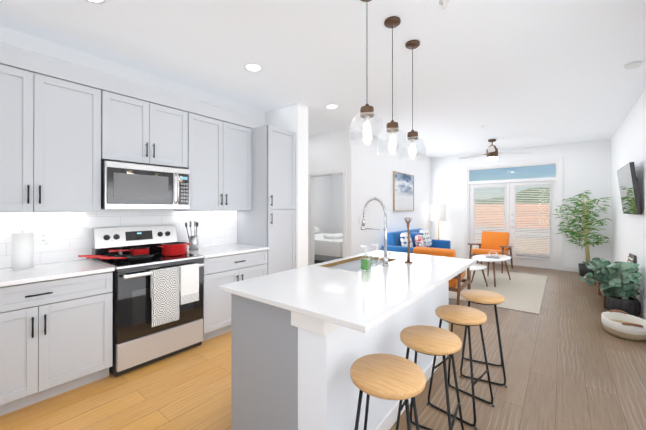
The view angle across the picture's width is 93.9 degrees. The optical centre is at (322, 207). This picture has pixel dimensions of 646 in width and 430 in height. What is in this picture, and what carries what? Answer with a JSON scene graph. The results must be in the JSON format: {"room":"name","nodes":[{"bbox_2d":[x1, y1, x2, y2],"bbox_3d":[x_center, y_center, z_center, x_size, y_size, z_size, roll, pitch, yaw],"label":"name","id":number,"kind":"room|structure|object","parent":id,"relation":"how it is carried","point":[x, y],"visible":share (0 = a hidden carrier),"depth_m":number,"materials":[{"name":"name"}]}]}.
{"room":"kitchen","nodes":[
{"label":"kitchen","id":0,"kind":"room"},
{"bbox_2d":[0,260,645,429],"bbox_3d":[-0.155,1.454,4.527,8.200,0.100,10.670,0,0,38],"label":"floor","id":1,"kind":"structure","parent":0,"point":[571,362],"depth_m":2.37,"materials":[{"name":"brown wood"}]},
{"bbox_2d":[0,273,112,415],"bbox_3d":[-2.257,0.955,2.276,0.637,0.885,0.961,0,0,38],"label":"base cabinet","id":2,"kind":"object","parent":1,"relation":"on","point":[56,328],"depth_m":2.18,"materials":[{"name":"grey wood"}]},
{"bbox_2d":[0,259,114,288],"bbox_3d":[-2.434,0.497,2.034,0.662,0.029,1.569,0,0,38],"label":"countertop","id":3,"kind":"structure","parent":2,"relation":"on","point":[52,271],"depth_m":2.29,"materials":[{"name":"white stone"}]},
{"bbox_2d":[9,230,35,270],"bbox_3d":[-2.349,0.327,2.358,0.150,0.310,0.150,0,0,38],"label":"paper towel","id":4,"kind":"object","parent":3,"relation":"on","point":[22,250],"visible":1,"depth_m":2.31,"materials":[{"name":"white paper"}]},
{"bbox_2d":[92,225,203,376],"bbox_3d":[-1.673,0.797,2.931,0.722,1.205,0.762,0,0,38],"label":"stove","id":5,"kind":"object","parent":1,"relation":"on","point":[139,340],"visible":0.69,"depth_m":2.70,"materials":[{"name":"grey metal"}]},
{"bbox_2d":[78,254,117,256],"bbox_3d":[-2.045,0.446,2.749,0.110,0.066,0.298,0,0,38],"label":"handle","id":6,"kind":"object","parent":5,"relation":"on","point":[111,255],"visible":0.56,"depth_m":2.75,"materials":[{"name":"red metal"}]},
{"bbox_2d":[86,255,130,260],"bbox_3d":[-1.898,0.445,2.684,0.146,0.066,0.334,0,0,38],"label":"skillet","id":7,"kind":"object","parent":5,"relation":"on","point":[90,257],"visible":0.83,"depth_m":2.71,"materials":[{"name":"red metal"}]},
{"bbox_2d":[100,255,153,261],"bbox_3d":[-1.709,0.445,2.650,0.216,0.066,0.402,0,0,38],"label":"skillet","id":8,"kind":"object","parent":5,"relation":"on","point":[139,258],"visible":1,"depth_m":2.65,"materials":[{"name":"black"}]},
{"bbox_2d":[109,247,149,255],"bbox_3d":[-1.872,0.433,2.918,0.166,0.091,0.354,0,0,38],"label":"saucepan","id":9,"kind":"object","parent":5,"relation":"on","point":[141,251],"visible":0.79,"depth_m":2.92,"materials":[{"name":"red metal"}]},
{"bbox_2d":[150,266,179,326],"bbox_3d":[-1.408,0.785,2.695,0.036,0.488,0.240,0,0,38],"label":"towel","id":10,"kind":"object","parent":5,"relation":"hanging from","point":[165,289],"visible":0.98,"depth_m":2.68,"materials":[{"name":"grey fabric"}]},
{"bbox_2d":[157,242,190,255],"bbox_3d":[-1.523,0.421,3.094,0.248,0.116,0.309,0,0,38],"label":"pot","id":11,"kind":"object","parent":5,"relation":"on","point":[173,248],"visible":1,"depth_m":3.00,"materials":[{"name":"red metal"}]},
{"bbox_2d":[179,263,198,304],"bbox_3d":[-1.273,0.721,2.869,0.031,0.358,0.180,0,0,38],"label":"towel","id":12,"kind":"object","parent":5,"relation":"hanging from","point":[189,281],"visible":0.9,"depth_m":2.85,"materials":[{"name":"white fabric"}]},
{"bbox_2d":[191,249,267,340],"bbox_3d":[-1.201,0.959,3.608,0.637,0.885,0.856,0,0,38],"label":"base cabinet","id":13,"kind":"object","parent":1,"relation":"on","point":[217,271],"depth_m":3.26,"materials":[{"name":"grey wood"}]},
{"bbox_2d":[187,245,267,256],"bbox_3d":[-1.192,0.501,3.600,0.662,0.029,0.862,0,0,38],"label":"countertop","id":14,"kind":"structure","parent":13,"relation":"on","point":[219,250],"depth_m":3.52,"materials":[{"name":"white stone"}]},
{"bbox_2d":[185,221,198,249],"bbox_3d":[-1.496,0.318,3.481,0.141,0.334,0.146,0,0,38],"label":"utensil holder","id":15,"kind":"object","parent":14,"relation":"on","point":[193,241],"visible":1,"depth_m":3.45,"materials":[{"name":"metal"}]},
{"bbox_2d":[236,125,295,274],"bbox_3d":[-0.778,0.183,4.144,0.637,2.440,0.497,0,0,38],"label":"tall cabinet","id":16,"kind":"object","parent":1,"relation":"on","point":[271,221],"depth_m":3.91,"materials":[{"name":"grey wood"}]},
{"bbox_2d":[314,227,342,260],"bbox_3d":[-0.035,0.813,7.898,2.322,1.200,1.624,0,0,38],"label":"bed","id":17,"kind":"object","parent":1,"relation":"on","point":[328,246],"visible":0.31,"depth_m":6.84,"materials":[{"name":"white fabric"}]},
{"bbox_2d":[231,282,448,429],"bbox_3d":[0.331,0.956,2.401,0.764,0.886,1.980,0,0,38],"label":"kitchen island","id":18,"kind":"object","parent":1,"relation":"on","point":[304,339],"depth_m":1.65,"materials":[{"name":"grey"}]},
{"bbox_2d":[220,250,475,333],"bbox_3d":[0.400,0.498,2.347,1.040,0.030,2.040,0,0,38],"label":"island countertop","id":19,"kind":"structure","parent":18,"relation":"on","point":[361,301],"depth_m":1.82,"materials":[{"name":"white stone"}]},
{"bbox_2d":[324,254,395,269],"bbox_3d":[0.330,0.606,2.670,0.380,0.244,0.720,0,0,38],"label":"sink","id":20,"kind":"object","parent":19,"relation":"in","point":[345,263],"depth_m":2.77,"materials":[{"name":"silver metal"}]},
{"bbox_2d":[361,245,370,270],"bbox_3d":[0.329,0.388,2.340,0.078,0.188,0.066,0,0,38],"label":"soap bottle","id":21,"kind":"object","parent":19,"relation":"on","point":[365,264],"visible":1,"depth_m":2.32,"materials":[{"name":"green plastic"}]},
{"bbox_2d":[361,197,390,265],"bbox_3d":[0.463,0.196,2.620,0.268,0.573,0.124,0,0,38],"label":"faucet","id":22,"kind":"object","parent":19,"relation":"on","point":[385,257],"visible":1,"depth_m":2.53,"materials":[{"name":"silver metal"}]},
{"bbox_2d":[371,244,381,268],"bbox_3d":[0.426,0.388,2.423,0.078,0.188,0.066,0,0,38],"label":"soap bottle","id":23,"kind":"object","parent":19,"relation":"on","point":[376,245],"visible":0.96,"depth_m":2.42,"materials":[{"name":"clear plastic"}]},
{"bbox_2d":[404,217,412,262],"bbox_3d":[0.747,0.282,2.647,0.071,0.400,0.040,0,0,38],"label":"candle holder","id":24,"kind":"object","parent":19,"relation":"on","point":[408,252],"visible":1,"depth_m":2.64,"materials":[{"name":"brown wood"}]},
{"bbox_2d":[350,354,425,429],"bbox_3d":[0.289,1.065,1.361,0.342,0.660,0.342,0,0,21],"label":"stool","id":25,"kind":"object","parent":1,"relation":"on","point":[388,376],"visible":1,"depth_m":1.31,"materials":[{"name":"brown wood"}]},
{"bbox_2d":[382,228,450,252],"bbox_3d":[2.135,0.959,6.700,0.850,0.905,1.900,0,0,38],"label":"sofa","id":26,"kind":"object","parent":1,"relation":"on","point":[393,242],"visible":0.12,"depth_m":6.28,"materials":[{"name":"blue fabric"}]},
{"bbox_2d":[400,232,412,246],"bbox_3d":[1.746,0.718,6.282,0.210,0.416,0.429,0,0,38],"label":"pillow","id":27,"kind":"object","parent":26,"relation":"on","point":[404,238],"visible":0.52,"depth_m":6.14,"materials":[{"name":"white fabric"}]},
{"bbox_2d":[410,232,418,246],"bbox_3d":[2.069,0.734,6.690,0.202,0.388,0.400,0,0,38],"label":"pillow","id":28,"kind":"object","parent":26,"relation":"on","point":[413,234],"visible":0.29,"depth_m":6.56,"materials":[{"name":"fabric"}]},
{"bbox_2d":[415,234,425,246],"bbox_3d":[2.058,0.747,6.379,0.205,0.360,0.368,0,0,38],"label":"floral pillow","id":29,"kind":"object","parent":26,"relation":"on","point":[419,240],"visible":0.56,"depth_m":6.26,"materials":[{"name":"multicoloured fabric"}]},
{"bbox_2d":[419,229,431,246],"bbox_3d":[2.435,0.716,7.152,0.212,0.426,0.439,0,0,38],"label":"pillow","id":30,"kind":"object","parent":26,"relation":"on","point":[425,233],"visible":0.88,"depth_m":7.05,"materials":[{"name":"white fabric"}]},
{"bbox_2d":[396,325,463,429],"bbox_3d":[0.613,1.066,1.730,0.342,0.660,0.342,0,0,33],"label":"stool","id":31,"kind":"object","parent":1,"relation":"on","point":[430,340],"visible":0.96,"depth_m":1.69,"materials":[{"name":"brown wood"}]},
{"bbox_2d":[431,204,446,239],"bbox_3d":[3.099,0.665,8.070,0.397,1.504,0.420,0,0,38],"label":"floor lamp","id":32,"kind":"object","parent":1,"relation":"on","point":[438,212],"visible":0.94,"depth_m":7.90,"materials":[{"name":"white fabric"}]},
{"bbox_2d":[413,246,469,304],"bbox_3d":[1.743,0.988,4.515,0.748,0.839,0.817,0,0,38],"label":"armchair","id":33,"kind":"object","parent":1,"relation":"on","point":[455,281],"visible":0.42,"depth_m":4.17,"materials":[{"name":"orange fabric"}]},
{"bbox_2d":[426,305,494,429],"bbox_3d":[0.972,1.067,2.135,0.342,0.660,0.342,0,0,-43],"label":"stool","id":34,"kind":"object","parent":1,"relation":"on","point":[461,315],"visible":0.96,"depth_m":2.10,"materials":[{"name":"brown wood"}]},
{"bbox_2d":[459,289,506,387],"bbox_3d":[1.356,1.069,2.570,0.342,0.660,0.342,0,0,27],"label":"stool","id":35,"kind":"object","parent":1,"relation":"on","point":[483,297],"visible":1,"depth_m":2.49,"materials":[{"name":"brown wood"}]},
{"bbox_2d":[449,269,546,313],"bbox_3d":[2.922,1.402,5.712,2.050,0.008,2.850,0,0,38],"label":"rug","id":36,"kind":"object","parent":1,"relation":"on","point":[523,292],"visible":0.58,"depth_m":5.22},
{"bbox_2d":[466,263,487,288],"bbox_3d":[2.578,1.213,5.302,0.502,0.373,0.744,0,0,38],"label":"coffee table","id":37,"kind":"object","parent":36,"relation":"on","point":[475,267],"visible":0.46,"depth_m":5.21,"materials":[{"name":"white wood"}]},
{"bbox_2d":[468,231,512,272],"bbox_3d":[3.864,0.985,6.933,0.793,0.839,0.732,0,0,-44],"label":"armchair","id":38,"kind":"object","parent":36,"relation":"on","point":[497,242],"visible":0.79,"depth_m":6.95,"materials":[{"name":"orange fabric"}]},
{"bbox_2d":[471,254,510,286],"bbox_3d":[3.197,1.169,5.730,0.616,0.463,0.989,0,0,38],"label":"coffee table","id":39,"kind":"object","parent":36,"relation":"on","point":[483,258],"visible":0.94,"depth_m":5.61,"materials":[{"name":"white wood"}]},
{"bbox_2d":[486,251,499,258],"bbox_3d":[3.192,0.879,5.659,0.220,0.115,0.160,0,0,38],"label":"knot","id":40,"kind":"object","parent":39,"relation":"on","point":[494,256],"visible":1,"depth_m":5.65,"materials":[{"name":"grey"}]},
{"bbox_2d":[552,190,611,276],"bbox_3d":[5.290,0.517,6.196,0.969,1.782,0.938,0,0,38],"label":"bamboo plant","id":41,"kind":"object","parent":1,"relation":"on","point":[583,269],"visible":0.98,"depth_m":6.19,"materials":[{"name":"green plant"}]},
{"bbox_2d":[580,256,641,316],"bbox_3d":[3.857,1.019,4.069,0.598,0.768,0.637,0,0,38],"label":"eucalyptus plant","id":42,"kind":"object","parent":1,"relation":"on","point":[619,282],"visible":1,"depth_m":3.88,"materials":[{"name":"green plant"}]},
{"bbox_2d":[594,274,635,307],"bbox_3d":[4.565,1.204,4.767,0.340,0.400,1.690,0,0,38],"label":"console table","id":43,"kind":"object","parent":1,"relation":"on","point":[599,292],"visible":0.15,"depth_m":4.72,"materials":[{"name":"brown wood"}]},
{"bbox_2d":[627,253,635,263],"bbox_3d":[4.269,0.829,4.264,0.205,0.343,0.366,0,0,38],"label":"sign","id":44,"kind":"object","parent":43,"relation":"on","point":[631,256],"visible":0.1,"depth_m":4.23,"materials":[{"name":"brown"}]},
{"bbox_2d":[601,310,645,340],"bbox_3d":[3.358,1.303,3.356,0.378,0.195,0.514,0,0,38],"label":"rope basket","id":45,"kind":"object","parent":1,"relation":"on","point":[623,324],"visible":1,"depth_m":3.29,"materials":[{"name":"white fabric"}]},
{"bbox_2d":[0,26,645,313],"bbox_3d":[0.050,-0.021,4.419,7.260,2.850,10.590,0,0,38],"label":"wall","id":46,"kind":"structure","parent":0,"point":[593,167],"depth_m":5.93,"materials":[{"name":"white paint"}]},
{"bbox_2d":[0,42,111,211],"bbox_3d":[-2.348,-0.582,2.415,0.327,1.220,0.999,0,0,38],"label":"upper cabinet","id":47,"kind":"object","parent":46,"relation":"attached to","point":[67,129],"depth_m":2.40,"materials":[{"name":"grey wood"}]},
{"bbox_2d":[34,211,85,212],"label":"under-cabinet light fixture","id":48,"kind":"object","parent":47,"relation":"attached to","point":[85,211],"depth_m":2.64,"materials":[{"name":"white plastic"}]},
{"bbox_2d":[0,209,236,267],"bbox_3d":[-2.183,0.027,2.887,0.002,0.914,3.215,0,0,38],"label":"backsplash","id":49,"kind":"structure","parent":46,"relation":"attached to","point":[66,241],"depth_m":2.83,"materials":[{"name":"tile"}]},
{"bbox_2d":[38,231,48,244],"bbox_3d":[-2.407,0.259,2.595,0.008,0.114,0.070,0,0,38],"label":"electrical outlet","id":50,"kind":"object","parent":49,"relation":"attached to","point":[43,237],"visible":1,"depth_m":2.59,"materials":[{"name":"white plastic"}]},
{"bbox_2d":[83,228,91,240],"bbox_3d":[-2.214,0.249,2.838,0.010,0.114,0.070,0,0,38],"label":"electrical outlet","id":51,"kind":"object","parent":49,"relation":"attached to","point":[87,233],"visible":1,"depth_m":2.83,"materials":[{"name":"white plastic"}]},
{"bbox_2d":[200,222,204,230],"bbox_3d":[-1.494,0.232,3.747,0.008,0.114,0.070,0,0,38],"label":"electrical outlet","id":52,"kind":"object","parent":49,"relation":"attached to","point":[202,226],"visible":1,"depth_m":3.74,"materials":[{"name":"white plastic"}]},
{"bbox_2d":[112,75,191,169],"bbox_3d":[-1.833,-0.811,3.065,0.327,0.758,0.780,0,0,38],"label":"upper cabinet","id":53,"kind":"object","parent":46,"relation":"attached to","point":[151,126],"depth_m":2.97,"materials":[{"name":"grey wood"}]},
{"bbox_2d":[101,161,188,209],"bbox_3d":[-1.788,-0.198,3.025,0.445,0.429,0.762,0,0,38],"label":"microwave","id":54,"kind":"object","parent":53,"relation":"attached to","point":[128,186],"visible":0.94,"depth_m":2.85,"materials":[{"name":"silver metal"}]},
{"bbox_2d":[174,99,251,210],"bbox_3d":[-1.343,-0.578,3.683,0.327,1.220,0.921,0,0,38],"label":"upper cabinet","id":55,"kind":"object","parent":46,"relation":"attached to","point":[220,176],"depth_m":3.57,"materials":[{"name":"grey wood"}]},
{"bbox_2d":[179,210,236,211],"label":"under-cabinet light fixture","id":56,"kind":"object","parent":55,"relation":"attached to","point":[211,210],"depth_m":3.82,"materials":[{"name":"white plastic"}]},
{"bbox_2d":[308,168,346,265],"bbox_3d":[0.133,0.347,5.727,1.064,2.120,0.136,0,0,38],"label":"door frame","id":57,"kind":"structure","parent":46,"relation":"attached to","point":[313,174],"depth_m":5.96,"materials":[{"name":"white wood"}]},
{"bbox_2d":[393,171,413,210],"bbox_3d":[1.914,-0.369,7.109,0.035,0.880,1.120,0,0,38],"label":"painting","id":58,"kind":"object","parent":46,"relation":"attached to","point":[403,191],"visible":1,"depth_m":7.07,"materials":[{"name":"paper"}]},
{"bbox_2d":[464,157,562,270],"bbox_3d":[4.620,0.134,7.462,2.070,2.555,0.143,0,0,38],"label":"french door","id":59,"kind":"structure","parent":46,"relation":"in","point":[554,260],"depth_m":7.29,"materials":[{"name":"white wood"}]},
{"bbox_2d":[564,266,578,271],"bbox_3d":[5.700,1.359,6.528,0.750,0.100,0.017,0,0,38],"label":"baseboard","id":60,"kind":"structure","parent":46,"relation":"attached to","point":[574,269],"depth_m":6.68,"materials":[{"name":"white wood"}]},
{"bbox_2d":[617,162,641,214],"bbox_3d":[4.305,-0.247,4.243,0.128,0.670,1.150,0,0,38],"label":"wall-mounted tv","id":61,"kind":"object","parent":46,"relation":"attached to","point":[628,189],"visible":1,"depth_m":4.04,"materials":[{"name":"grey plastic"}]},
{"bbox_2d":[640,309,645,319],"bbox_3d":[4.378,1.353,4.239,0.017,0.100,5.250,0,0,38],"label":"baseboard","id":62,"kind":"structure","parent":46,"relation":"attached to","point":[642,313],"depth_m":3.79,"materials":[{"name":"white"}]},
{"bbox_2d":[0,0,645,157],"bbox_3d":[-0.155,-1.496,4.534,8.200,0.100,10.670,0,0,38],"label":"ceiling","id":63,"kind":"structure","parent":0,"point":[511,74],"depth_m":2.89,"materials":[{"name":"white paint"}]},
{"bbox_2d":[85,0,105,3],"bbox_3d":[-1.587,-1.450,2.052,0.176,0.005,0.176,0,0,38],"label":"recessed light","id":64,"kind":"object","parent":63,"relation":"in","point":[98,1],"visible":1,"depth_m":2.12,"materials":[{"name":"white"}]},
{"bbox_2d":[244,63,261,71],"bbox_3d":[-0.720,-1.447,3.113,0.176,0.005,0.176,0,0,38],"label":"recessed light","id":65,"kind":"object","parent":63,"relation":"in","point":[252,67],"visible":1,"depth_m":3.11,"materials":[{"name":"white"}]},
{"bbox_2d":[326,104,337,108],"bbox_3d":[0.124,-1.444,4.307,0.176,0.005,0.176,0,0,38],"label":"recessed light","id":66,"kind":"object","parent":63,"relation":"in","point":[331,106],"visible":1,"depth_m":4.30,"materials":[{"name":"white"}]},
{"bbox_2d":[349,0,384,145],"bbox_3d":[0.297,-0.948,2.037,0.238,1.010,0.238,0,0,38],"label":"pendant light","id":67,"kind":"object","parent":63,"relation":"hanging from","point":[367,112],"visible":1,"depth_m":2.01,"materials":[{"name":"clear glass"}]},
{"bbox_2d":[377,16,407,155],"bbox_3d":[0.540,-0.937,2.342,0.238,1.030,0.238,0,0,38],"label":"pendant light","id":68,"kind":"object","parent":63,"relation":"hanging from","point":[392,126],"visible":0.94,"depth_m":2.33,"materials":[{"name":"clear glass"}]},
{"bbox_2d":[399,40,426,160],"bbox_3d":[0.791,-0.941,2.660,0.238,1.020,0.238,0,0,38],"label":"pendant light","id":69,"kind":"object","parent":63,"relation":"hanging from","point":[412,135],"visible":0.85,"depth_m":2.64,"materials":[{"name":"clear glass"}]},
{"bbox_2d":[439,0,449,8],"bbox_3d":[0.854,-1.431,2.120,0.070,0.042,0.070,0,0,38],"label":"sprinkler","id":70,"kind":"object","parent":63,"relation":"attached to","point":[443,2],"visible":1,"depth_m":2.11,"materials":[{"name":"white plastic"}]},
{"bbox_2d":[458,139,497,160],"bbox_3d":[3.458,-1.224,6.295,1.425,0.434,1.320,0,0,38],"label":"ceiling fan","id":71,"kind":"object","parent":63,"relation":"hanging from","point":[491,154],"visible":1,"depth_m":6.32,"materials":[{"name":"brown metal"}]},
{"bbox_2d":[624,61,642,69],"bbox_3d":[3.125,-1.432,3.038,0.130,0.035,0.130,0,0,38],"label":"smoke detector","id":72,"kind":"object","parent":63,"relation":"attached to","point":[633,65],"visible":1,"depth_m":3.01,"materials":[{"name":"white plastic"}]},
{"label":"outside","id":73,"kind":"structure","parent":0,"visible":0},
{"bbox_2d":[475,227,549,257],"bbox_3d":[24.420,1.503,30.857,80.000,0.060,61.130,0,0,38],"label":"ground","id":74,"kind":"structure","parent":73,"point":[523,240],"depth_m":13.83,"materials":[{"name":"grey"}]},
{"bbox_2d":[475,203,549,227],"bbox_3d":[16.645,0.547,21.052,80.000,1.800,0.160,0,0,38],"label":"fence","id":75,"kind":"object","parent":74,"relation":"on","point":[515,216],"depth_m":22.58,"materials":[{"name":"brown wood"}]},
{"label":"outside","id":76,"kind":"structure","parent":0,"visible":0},
{"bbox_2d":[475,187,549,203],"bbox_3d":[21.665,-0.503,26.538,77.778,3.204,11.453,0,0,38],"label":"trees","id":77,"kind":"object","parent":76,"point":[522,197],"depth_m":28.08,"materials":[{"name":"green plant"}]}
]}

